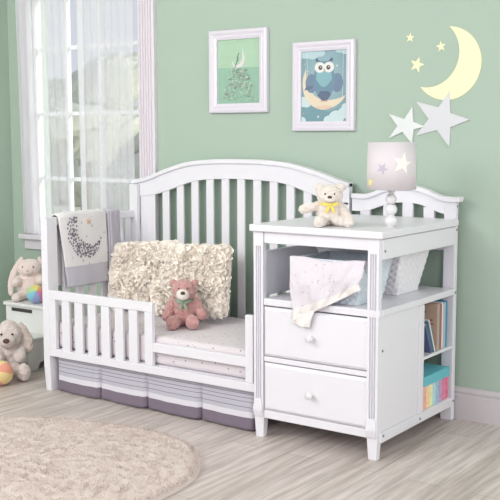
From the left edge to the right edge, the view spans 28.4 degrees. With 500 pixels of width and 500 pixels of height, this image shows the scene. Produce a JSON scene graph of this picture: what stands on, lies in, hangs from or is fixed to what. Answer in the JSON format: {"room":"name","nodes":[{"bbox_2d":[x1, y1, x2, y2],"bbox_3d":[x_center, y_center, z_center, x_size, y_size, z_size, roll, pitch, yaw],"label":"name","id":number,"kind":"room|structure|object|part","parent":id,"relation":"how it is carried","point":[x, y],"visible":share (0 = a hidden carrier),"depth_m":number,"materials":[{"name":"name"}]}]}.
{"room":"children's room","nodes":[
{"label":"children's room","id":0,"kind":"room"},
{"bbox_2d":[0,0,15,323],"bbox_3d":[-3.029,-0.540,3.684,0.120,2.700,5.400,4,8,35],"label":"wall","id":1,"kind":"structure","parent":0,"point":[7,260],"depth_m":5.83,"materials":[{"name":"green paint"}]},
{"bbox_2d":[0,361,499,499],"bbox_3d":[-0.480,1.042,2.110,6.290,0.100,5.520,4,8,35],"label":"floor","id":2,"kind":"structure","parent":0,"point":[436,458],"depth_m":3.81,"materials":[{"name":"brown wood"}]},
{"bbox_2d":[0,360,13,385],"bbox_3d":[-1.238,0.611,4.917,0.124,0.124,0.124,4,8,35],"label":"ball","id":3,"kind":"object","parent":2,"relation":"on","point":[6,370],"visible":1,"depth_m":4.88,"materials":[{"name":"multicoloured"}]},
{"bbox_2d":[0,320,33,380],"bbox_3d":[-1.240,0.509,5.064,0.258,0.303,0.248,-1,7,-4],"label":"plush dog","id":4,"kind":"object","parent":2,"relation":"on","point":[14,352],"visible":0.88,"depth_m":5.04},
{"bbox_2d":[3,299,87,370],"bbox_3d":[-1.173,0.447,5.476,0.354,0.325,0.470,4,8,35],"label":"toy box","id":5,"kind":"object","parent":2,"relation":"on","point":[27,312],"visible":0.26,"depth_m":5.37,"materials":[{"name":"white paint"}]},
{"bbox_2d":[7,257,41,301],"bbox_3d":[-1.225,0.160,5.500,0.263,0.241,0.188,0,6,0],"label":"plush bunny","id":6,"kind":"object","parent":5,"relation":"on","point":[29,270],"visible":0.69,"depth_m":5.48,"materials":[{"name":"beige fabric"}]},
{"bbox_3d":[-1.264,0.461,5.348,0.354,0.017,0.154,4,8,35],"label":"seat","id":7,"kind":"part","parent":5,"relation":"part of","materials":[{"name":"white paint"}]},
{"bbox_2d":[27,285,42,302],"bbox_3d":[-1.169,0.240,5.402,0.100,0.100,0.100,4,8,35],"label":"ball","id":8,"kind":"object","parent":5,"relation":"on","point":[34,293],"visible":0.88,"depth_m":5.37,"materials":[{"name":"multicoloured"}]},
{"bbox_3d":[-1.035,0.541,5.394,0.016,0.155,0.460,4,8,35],"label":"panel","id":9,"kind":"part","parent":5,"relation":"part of","materials":[{"name":"white paint"}]},
{"bbox_3d":[-1.132,0.288,5.516,0.350,0.019,0.328,4,8,35],"label":"lid","id":10,"kind":"part","parent":5,"relation":"part of","materials":[{"name":"white paint"}]},
{"bbox_2d":[0,415,202,499],"bbox_3d":[-0.942,0.788,3.784,1.542,0.026,1.160,4,8,35],"label":"shag rug","id":11,"kind":"object","parent":2,"relation":"on","point":[42,458],"visible":1,"depth_m":3.70,"materials":[{"name":"beige carpet"}]},
{"bbox_2d":[40,159,352,391],"bbox_3d":[-0.265,0.139,4.660,1.320,1.117,0.689,4,8,35],"label":"bed","id":12,"kind":"object","parent":2,"relation":"on","point":[304,178],"visible":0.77,"depth_m":4.74,"materials":[{"name":"white paint"}]},
{"bbox_3d":[-0.965,0.208,4.787,0.042,0.735,0.068,4,8,35],"label":"leg","id":13,"kind":"part","parent":12,"relation":"part of","materials":[{"name":"white paint"}]},
{"bbox_3d":[-0.964,0.628,4.835,0.042,0.110,0.066,4,8,35],"label":"leg","id":14,"kind":"part","parent":12,"relation":"part of","materials":[{"name":"white paint"}]},
{"bbox_3d":[-0.943,0.356,4.761,0.044,0.241,0.022,4,8,35],"label":"post","id":15,"kind":"part","parent":12,"relation":"part of","materials":[{"name":"white paint"}]},
{"bbox_2d":[51,209,108,287],"bbox_3d":[-0.842,-0.012,4.929,0.083,0.370,0.343,4,8,35],"label":"quilt","id":16,"kind":"object","parent":12,"relation":"hanging from","point":[82,234],"visible":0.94,"depth_m":4.90,"materials":[{"name":"white fabric"}]},
{"bbox_3d":[-0.785,-0.165,5.002,0.032,0.037,0.558,4,8,35],"label":"panel","id":17,"kind":"part","parent":12,"relation":"part of","materials":[{"name":"white paint"}]},
{"bbox_3d":[-0.693,0.234,4.567,0.658,0.043,0.023,4,8,35],"label":"guard rail","id":18,"kind":"part","parent":12,"relation":"part of","materials":[{"name":"white paint"}]},
{"bbox_2d":[101,208,120,269],"bbox_3d":[-0.714,-0.015,5.109,0.086,0.405,0.104,4,8,35],"label":"blanket","id":19,"kind":"object","parent":12,"relation":"hanging from","point":[113,214],"visible":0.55,"depth_m":5.07,"materials":[{"name":"grey fabric"}]},
{"bbox_3d":[-0.609,0.139,5.270,0.053,0.980,0.024,4,8,35],"label":"leg","id":20,"kind":"part","parent":12,"relation":"part of","materials":[{"name":"white paint"}]},
{"bbox_3d":[-0.446,0.395,4.409,0.046,0.241,0.022,4,8,35],"label":"post","id":21,"kind":"part","parent":12,"relation":"part of","materials":[{"name":"white paint"}]},
{"bbox_2d":[59,309,244,377],"bbox_3d":[-0.285,0.417,4.687,1.188,0.128,0.597,4,8,35],"label":"mattress","id":22,"kind":"object","parent":12,"relation":"on","point":[227,334],"visible":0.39,"depth_m":4.43,"materials":[{"name":"white fabric"}]},
{"bbox_2d":[107,239,178,310],"bbox_3d":[-0.539,0.129,5.012,0.418,0.371,0.164,3,7,23],"label":"ruffled pillow","id":23,"kind":"object","parent":22,"relation":"on","point":[130,273],"visible":0.62,"depth_m":4.99,"materials":[{"name":"white fabric"}]},
{"bbox_2d":[161,279,207,329],"bbox_3d":[-0.305,0.252,4.603,0.214,0.230,0.189,0,7,3],"label":"teddy bear","id":24,"kind":"object","parent":22,"relation":"on","point":[183,308],"visible":1,"depth_m":4.59},
{"bbox_2d":[150,243,233,319],"bbox_3d":[-0.287,0.149,4.819,0.493,0.373,0.177,4,8,33],"label":"ruffled pillow","id":25,"kind":"object","parent":22,"relation":"on","point":[211,265],"visible":0.72,"depth_m":4.75,"materials":[{"name":"white fabric"}]},
{"bbox_3d":[-0.463,0.531,4.437,1.221,0.037,0.025,4,8,35],"label":"rail","id":26,"kind":"part","parent":12,"relation":"part of","materials":[{"name":"white paint"}]},
{"bbox_2d":[58,357,255,429],"bbox_3d":[-0.454,0.626,4.469,1.181,0.186,0.042,4,8,35],"label":"bed skirt","id":27,"kind":"object","parent":12,"relation":"hanging from","point":[225,406],"visible":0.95,"depth_m":4.42,"materials":[{"name":"grey fabric"}]},
{"bbox_3d":[-0.220,0.448,4.253,0.509,0.042,0.022,4,8,35],"label":"rail","id":28,"kind":"part","parent":12,"relation":"part of","materials":[{"name":"white paint"}]},
{"bbox_3d":[-0.080,-0.378,4.863,1.318,0.137,0.050,4,8,35],"label":"cap moulding","id":29,"kind":"part","parent":12,"relation":"part of","materials":[{"name":"white paint"}]},
{"bbox_3d":[-0.079,-0.346,4.868,1.318,0.198,0.030,4,8,35],"label":"headboard","id":30,"kind":"part","parent":12,"relation":"part of","materials":[{"name":"white paint"}]},
{"bbox_3d":[0.002,0.408,4.089,0.040,0.284,0.023,4,8,35],"label":"post","id":31,"kind":"part","parent":12,"relation":"part of","materials":[{"name":"white paint"}]},
{"bbox_3d":[0.443,0.243,4.563,0.039,0.930,0.032,4,8,35],"label":"leg","id":32,"kind":"part","parent":12,"relation":"part of","materials":[{"name":"white paint"}]},
{"bbox_2d":[249,185,462,460],"bbox_3d":[0.445,0.250,4.124,0.605,1.014,0.748,4,8,35],"label":"table","id":33,"kind":"object","parent":2,"relation":"on","point":[358,370],"visible":0.87,"depth_m":3.91,"materials":[{"name":"white paint"}]},
{"bbox_3d":[0.041,0.300,4.023,0.045,0.759,0.024,4,8,35],"label":"post","id":34,"kind":"part","parent":33,"relation":"part of","materials":[{"name":"white paint"}]},
{"bbox_3d":[0.226,0.068,4.279,0.016,0.185,0.647,4,8,35],"label":"panel","id":35,"kind":"part","parent":33,"relation":"part of","materials":[{"name":"white paint"}]},
{"bbox_3d":[0.233,0.570,3.873,0.031,0.031,0.036,4,8,35],"label":"knob","id":36,"kind":"part","parent":33,"relation":"part of","materials":[{"name":"white wood"}]},
{"bbox_3d":[0.233,0.345,3.848,0.031,0.031,0.036,4,8,35],"label":"knob","id":37,"kind":"part","parent":33,"relation":"part of","materials":[{"name":"white wood"}]},
{"bbox_3d":[0.260,0.455,3.890,0.481,0.021,0.027,4,8,35],"label":"rail","id":38,"kind":"part","parent":33,"relation":"part of","materials":[{"name":"white paint"}]},
{"bbox_3d":[0.261,0.683,3.916,0.481,0.034,0.027,4,8,35],"label":"rail","id":39,"kind":"part","parent":33,"relation":"part of","materials":[{"name":"white paint"}]},
{"bbox_3d":[0.346,0.553,4.021,0.475,0.195,0.339,4,8,35],"label":"drawer","id":40,"kind":"part","parent":33,"relation":"part of","materials":[{"name":"white paint"}]},
{"bbox_3d":[0.345,0.328,3.995,0.475,0.200,0.339,4,8,35],"label":"drawer","id":41,"kind":"part","parent":33,"relation":"part of","materials":[{"name":"white paint"}]},
{"bbox_2d":[298,183,353,227],"bbox_3d":[0.297,-0.177,3.865,0.217,0.171,0.162,0,7,4],"label":"teddy bear","id":42,"kind":"object","parent":33,"relation":"on","point":[330,209],"visible":1,"depth_m":3.85},
{"bbox_2d":[303,251,392,305],"bbox_3d":[0.376,0.111,3.939,0.305,0.173,0.263,4,8,35],"label":"woven basket","id":43,"kind":"object","parent":33,"relation":"on","point":[360,297],"visible":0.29,"depth_m":3.93,"materials":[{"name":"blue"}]},
{"bbox_2d":[290,256,367,327],"bbox_3d":[0.306,0.167,3.830,0.348,0.274,0.115,4,8,35],"label":"blanket","id":44,"kind":"object","parent":43,"relation":"on","point":[315,284],"visible":1,"depth_m":3.82,"materials":[{"name":"white fabric"}]},
{"bbox_2d":[264,285,453,317],"bbox_3d":[0.463,0.194,4.109,0.525,0.028,0.670,4,8,35],"label":"shelf","id":45,"kind":"object","parent":33,"relation":"attached to","point":[393,306],"depth_m":3.92,"materials":[{"name":"white paint"}]},
{"bbox_2d":[316,247,428,295],"bbox_3d":[0.520,0.077,4.174,0.400,0.185,0.278,4,8,35],"label":"woven basket","id":46,"kind":"object","parent":33,"relation":"on","point":[405,273],"visible":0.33,"depth_m":4.05,"materials":[{"name":"white wicker"}]},
{"bbox_3d":[0.466,0.334,3.722,0.047,0.759,0.024,4,8,35],"label":"post","id":47,"kind":"part","parent":33,"relation":"part of","materials":[{"name":"white paint"}]},
{"bbox_2d":[366,142,416,226],"bbox_3d":[0.545,-0.251,3.816,0.192,0.326,0.192,4,8,35],"label":"table lamp","id":48,"kind":"object","parent":33,"relation":"on","point":[391,166],"visible":1,"depth_m":3.73,"materials":[{"name":"white fabric"}]},
{"bbox_2d":[378,164,387,173],"bbox_3d":[0.499,-0.305,3.727,0.047,0.047,0.003,3,7,29],"label":"print","id":49,"kind":"object","parent":48,"relation":"attached to","point":[382,168],"depth_m":3.73,"materials":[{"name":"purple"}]},
{"bbox_3d":[0.545,-0.324,3.807,0.192,0.180,0.192,4,8,35],"label":"lamp shade","id":50,"kind":"part","parent":48,"relation":"part of","materials":[{"name":"white fabric"}]},
{"bbox_2d":[394,153,410,172],"bbox_3d":[0.576,-0.328,3.722,0.079,0.083,0.009,-2,7,-20],"label":"print","id":51,"kind":"object","parent":48,"relation":"attached to","point":[402,161],"depth_m":3.72,"materials":[{"name":"white fabric"}]},
{"bbox_3d":[0.581,0.459,3.867,0.010,0.446,0.321,4,8,35],"label":"panel","id":52,"kind":"part","parent":33,"relation":"part of","materials":[{"name":"white paint"}]},
{"bbox_3d":[0.681,-0.251,4.331,0.524,0.066,0.046,4,8,35],"label":"cap moulding","id":53,"kind":"part","parent":33,"relation":"part of","materials":[{"name":"white paint"}]},
{"bbox_3d":[0.678,0.685,4.025,0.022,0.039,0.652,4,8,35],"label":"rail","id":54,"kind":"part","parent":33,"relation":"part of","materials":[{"name":"white paint"}]},
{"bbox_2d":[424,323,432,352],"bbox_3d":[0.677,0.359,4.120,0.150,0.131,0.079,4,8,35],"label":"picture book","id":55,"kind":"object","parent":33,"relation":"on","point":[428,348],"visible":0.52,"depth_m":4.08,"materials":[{"name":"blue paper"}]},
{"bbox_2d":[424,321,433,351],"bbox_3d":[0.682,0.354,4.136,0.160,0.138,0.070,4,8,35],"label":"picture book","id":56,"kind":"object","parent":33,"relation":"on","point":[427,322],"visible":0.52,"depth_m":4.08,"materials":[{"name":"teal paper"}]},
{"bbox_2d":[424,319,434,351],"bbox_3d":[0.688,0.349,4.143,0.160,0.145,0.070,4,8,35],"label":"picture book","id":57,"kind":"object","parent":33,"relation":"on","point":[428,320],"visible":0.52,"depth_m":4.08,"materials":[{"name":"white paper"}]},
{"bbox_2d":[424,303,439,350],"bbox_3d":[0.706,0.317,4.199,0.200,0.196,0.025,4,8,35],"label":"picture book","id":58,"kind":"object","parent":33,"relation":"on","point":[432,310],"visible":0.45,"depth_m":4.14,"materials":[{"name":"beige paper"}]},
{"bbox_2d":[423,363,449,409],"bbox_3d":[0.686,0.572,4.233,0.247,0.137,0.250,4,8,35],"label":"storage box","id":59,"kind":"object","parent":33,"relation":"on","point":[435,377],"visible":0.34,"depth_m":4.17,"materials":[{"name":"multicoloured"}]},
{"bbox_3d":[0.686,0.524,4.228,0.247,0.041,0.250,4,8,35],"label":"lid","id":60,"kind":"part","parent":59,"relation":"part of","materials":[{"name":"teal"}]},
{"bbox_2d":[430,301,442,348],"bbox_3d":[0.733,0.313,4.229,0.190,0.197,0.010,4,8,35],"label":"picture book","id":61,"kind":"object","parent":33,"relation":"on","point":[433,301],"visible":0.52,"depth_m":4.17,"materials":[{"name":"white paper"}]},
{"bbox_2d":[424,345,452,359],"bbox_3d":[0.564,0.411,4.298,0.553,0.012,0.286,4,8,35],"label":"shelf","id":62,"kind":"object","parent":33,"relation":"attached to","point":[449,348],"depth_m":4.15,"materials":[{"name":"white paint"}]},
{"bbox_2d":[437,303,441,348],"bbox_3d":[0.727,0.316,4.220,0.190,0.193,0.011,4,8,35],"label":"picture book","id":63,"kind":"object","parent":33,"relation":"on","point":[437,303],"visible":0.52,"depth_m":4.17,"materials":[{"name":"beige paper"}]},
{"bbox_2d":[434,301,445,347],"bbox_3d":[0.747,0.311,4.248,0.190,0.196,0.016,4,8,35],"label":"picture book","id":64,"kind":"object","parent":33,"relation":"on","point":[444,303],"visible":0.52,"depth_m":4.20,"materials":[{"name":"blue paper"}]},
{"bbox_2d":[439,304,440,349],"bbox_3d":[0.720,0.317,4.211,0.190,0.194,0.009,4,8,35],"label":"picture book","id":65,"kind":"object","parent":33,"relation":"on","point":[440,304],"visible":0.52,"depth_m":4.16,"materials":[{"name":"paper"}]},
{"bbox_2d":[436,300,446,346],"bbox_3d":[0.757,0.308,4.261,0.190,0.199,0.014,4,8,35],"label":"picture book","id":66,"kind":"object","parent":33,"relation":"on","point":[436,300],"visible":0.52,"depth_m":4.21,"materials":[{"name":"blue paper"}]},
{"bbox_2d":[442,304,443,347],"bbox_3d":[0.740,0.316,4.238,0.190,0.190,0.009,4,8,35],"label":"picture book","id":67,"kind":"object","parent":33,"relation":"on","point":[443,304],"visible":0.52,"depth_m":4.18,"materials":[{"name":"grey paper"}]},
{"bbox_3d":[0.859,0.259,4.267,0.053,0.962,0.030,4,8,35],"label":"post","id":68,"kind":"part","parent":33,"relation":"part of","materials":[{"name":"white paint"}]},
{"bbox_2d":[7,0,499,391],"bbox_3d":[1.085,-0.601,4.135,6.290,2.700,0.120,4,8,35],"label":"wall","id":69,"kind":"structure","parent":0,"point":[386,83],"depth_m":4.47,"materials":[{"name":"green paint"}]},
{"bbox_2d":[18,233,122,249],"bbox_3d":[-0.901,-0.021,5.539,1.070,0.089,0.085,4,8,35],"label":"trim","id":70,"kind":"structure","parent":69,"relation":"attached to","point":[32,241],"depth_m":5.78,"materials":[{"name":"white paint"}]},
{"bbox_2d":[64,0,140,241],"bbox_3d":[-0.895,-0.782,5.498,0.830,1.440,0.042,4,8,35],"label":"window","id":71,"kind":"structure","parent":69,"relation":"in","point":[69,47],"depth_m":5.54,"materials":[{"name":"white paint"}]},
{"bbox_2d":[137,0,158,239],"bbox_3d":[-0.536,-0.750,5.193,0.110,1.435,0.024,4,8,35],"label":"trim","id":72,"kind":"structure","parent":69,"relation":"attached to","point":[146,9],"depth_m":5.17,"materials":[{"name":"white paint"}]},
{"bbox_2d":[209,27,268,112],"bbox_3d":[-0.059,-0.873,4.834,0.350,0.402,0.025,4,8,35],"label":"framed picture","id":73,"kind":"object","parent":69,"relation":"attached to","point":[238,58],"visible":1,"depth_m":4.83,"materials":[{"name":"white"}]},
{"bbox_2d":[218,38,258,103],"bbox_3d":[-0.059,-0.874,4.832,0.255,0.322,0.018,4,8,35],"label":"print","id":74,"kind":"object","parent":73,"relation":"attached to","point":[238,58],"depth_m":4.84,"materials":[{"name":"green paper"}]},
{"bbox_2d":[292,39,356,130],"bbox_3d":[0.338,-0.756,4.563,0.332,0.410,0.025,4,8,35],"label":"framed picture","id":75,"kind":"object","parent":69,"relation":"attached to","point":[323,72],"visible":1,"depth_m":4.56,"materials":[{"name":"white wood"}]},
{"bbox_2d":[301,49,345,121],"bbox_3d":[0.341,-0.760,4.567,0.243,0.334,0.003,4,8,35],"label":"print","id":76,"kind":"object","parent":75,"relation":"attached to","point":[323,71],"depth_m":4.57,"materials":[{"name":"teal paper"}]},
{"bbox_2d":[389,107,424,141],"bbox_3d":[0.690,-0.547,4.345,0.177,0.158,0.010,4,8,35],"label":"sticker","id":77,"kind":"object","parent":69,"relation":"attached to","point":[407,125],"visible":0.94,"depth_m":4.34,"materials":[{"name":"white paper"}]},
{"bbox_2d":[411,57,423,72],"bbox_3d":[0.728,-0.803,4.292,0.065,0.068,0.003,4,8,35],"label":"sticker","id":78,"kind":"object","parent":69,"relation":"attached to","point":[417,64],"visible":1,"depth_m":4.29,"materials":[{"name":"beige paper"}]},
{"bbox_2d":[437,41,444,51],"bbox_3d":[0.814,-0.869,4.223,0.045,0.045,0.003,4,8,35],"label":"sticker","id":79,"kind":"object","parent":69,"relation":"attached to","point":[441,46],"visible":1,"depth_m":4.22,"materials":[{"name":"beige paper"}]},
{"bbox_2d":[416,91,468,146],"bbox_3d":[0.826,-0.562,4.247,0.248,0.236,0.007,4,8,35],"label":"sticker","id":80,"kind":"object","parent":69,"relation":"attached to","point":[441,119],"visible":1,"depth_m":4.25,"materials":[{"name":"white paper"}]},
{"bbox_2d":[421,26,481,99],"bbox_3d":[0.852,-0.793,4.203,0.276,0.309,0.004,4,8,35],"label":"sticker","id":81,"kind":"object","parent":69,"relation":"attached to","point":[466,73],"visible":1,"depth_m":4.17,"materials":[{"name":"beige"}]},
{"bbox_2d":[436,386,499,425],"bbox_3d":[1.048,0.677,4.224,6.050,0.141,0.018,4,8,35],"label":"baseboard","id":82,"kind":"structure","parent":69,"relation":"attached to","point":[470,404],"depth_m":4.26,"materials":[{"name":"grey paint"}]},
{"bbox_3d":[-0.899,-1.600,5.342,1.200,0.021,0.046,4,8,35],"label":"curtain rod","id":83,"kind":"object","parent":69,"relation":"attached to","visible":0},
{"bbox_2d":[15,0,73,233],"bbox_3d":[-1.169,-0.849,5.606,0.440,1.530,0.018,4,8,35],"label":"sheer curtain","id":84,"kind":"object","parent":83,"relation":"hanging from","point":[47,186],"visible":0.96,"depth_m":5.61,"materials":[{"name":"white fabric"}]},
{"bbox_2d":[76,0,134,240],"bbox_3d":[-0.783,-0.818,5.331,0.410,1.530,0.019,4,8,35],"label":"sheer curtain","id":85,"kind":"object","parent":83,"relation":"hanging from","point":[104,27],"visible":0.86,"depth_m":5.33,"materials":[{"name":"white fabric"}]},
{"label":"outside","id":86,"kind":"structure","parent":0,"visible":0},
{"bbox_2d":[74,207,140,235],"bbox_3d":[3.498,-1.087,23.380,42.000,0.100,33.860,4,8,35],"label":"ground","id":87,"kind":"structure","parent":86,"point":[75,208],"depth_m":21.15,"materials":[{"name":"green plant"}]},
{"bbox_2d":[71,52,138,209],"bbox_3d":[-2.276,-1.437,14.170,1.765,2.756,1.192,0,6,-1],"label":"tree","id":88,"kind":"object","parent":87,"relation":"on","point":[74,76],"visible":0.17,"depth_m":13.72,"materials":[{"name":"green plant"}]},
{"bbox_2d":[73,106,138,206],"bbox_3d":[-3.829,-2.347,23.873,5.110,3.333,4.160,4,8,35],"label":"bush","id":89,"kind":"object","parent":87,"relation":"on","point":[76,169],"visible":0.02,"depth_m":21.70,"materials":[{"name":"green plant"}]},
{"bbox_2d":[134,114,139,178],"bbox_3d":[-0.726,-1.364,17.567,3.164,2.740,4.877,-5,8,-35],"label":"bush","id":90,"kind":"object","parent":87,"relation":"on","point":[136,138],"visible":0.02,"depth_m":17.54,"materials":[{"name":"green plant"}]}
]}

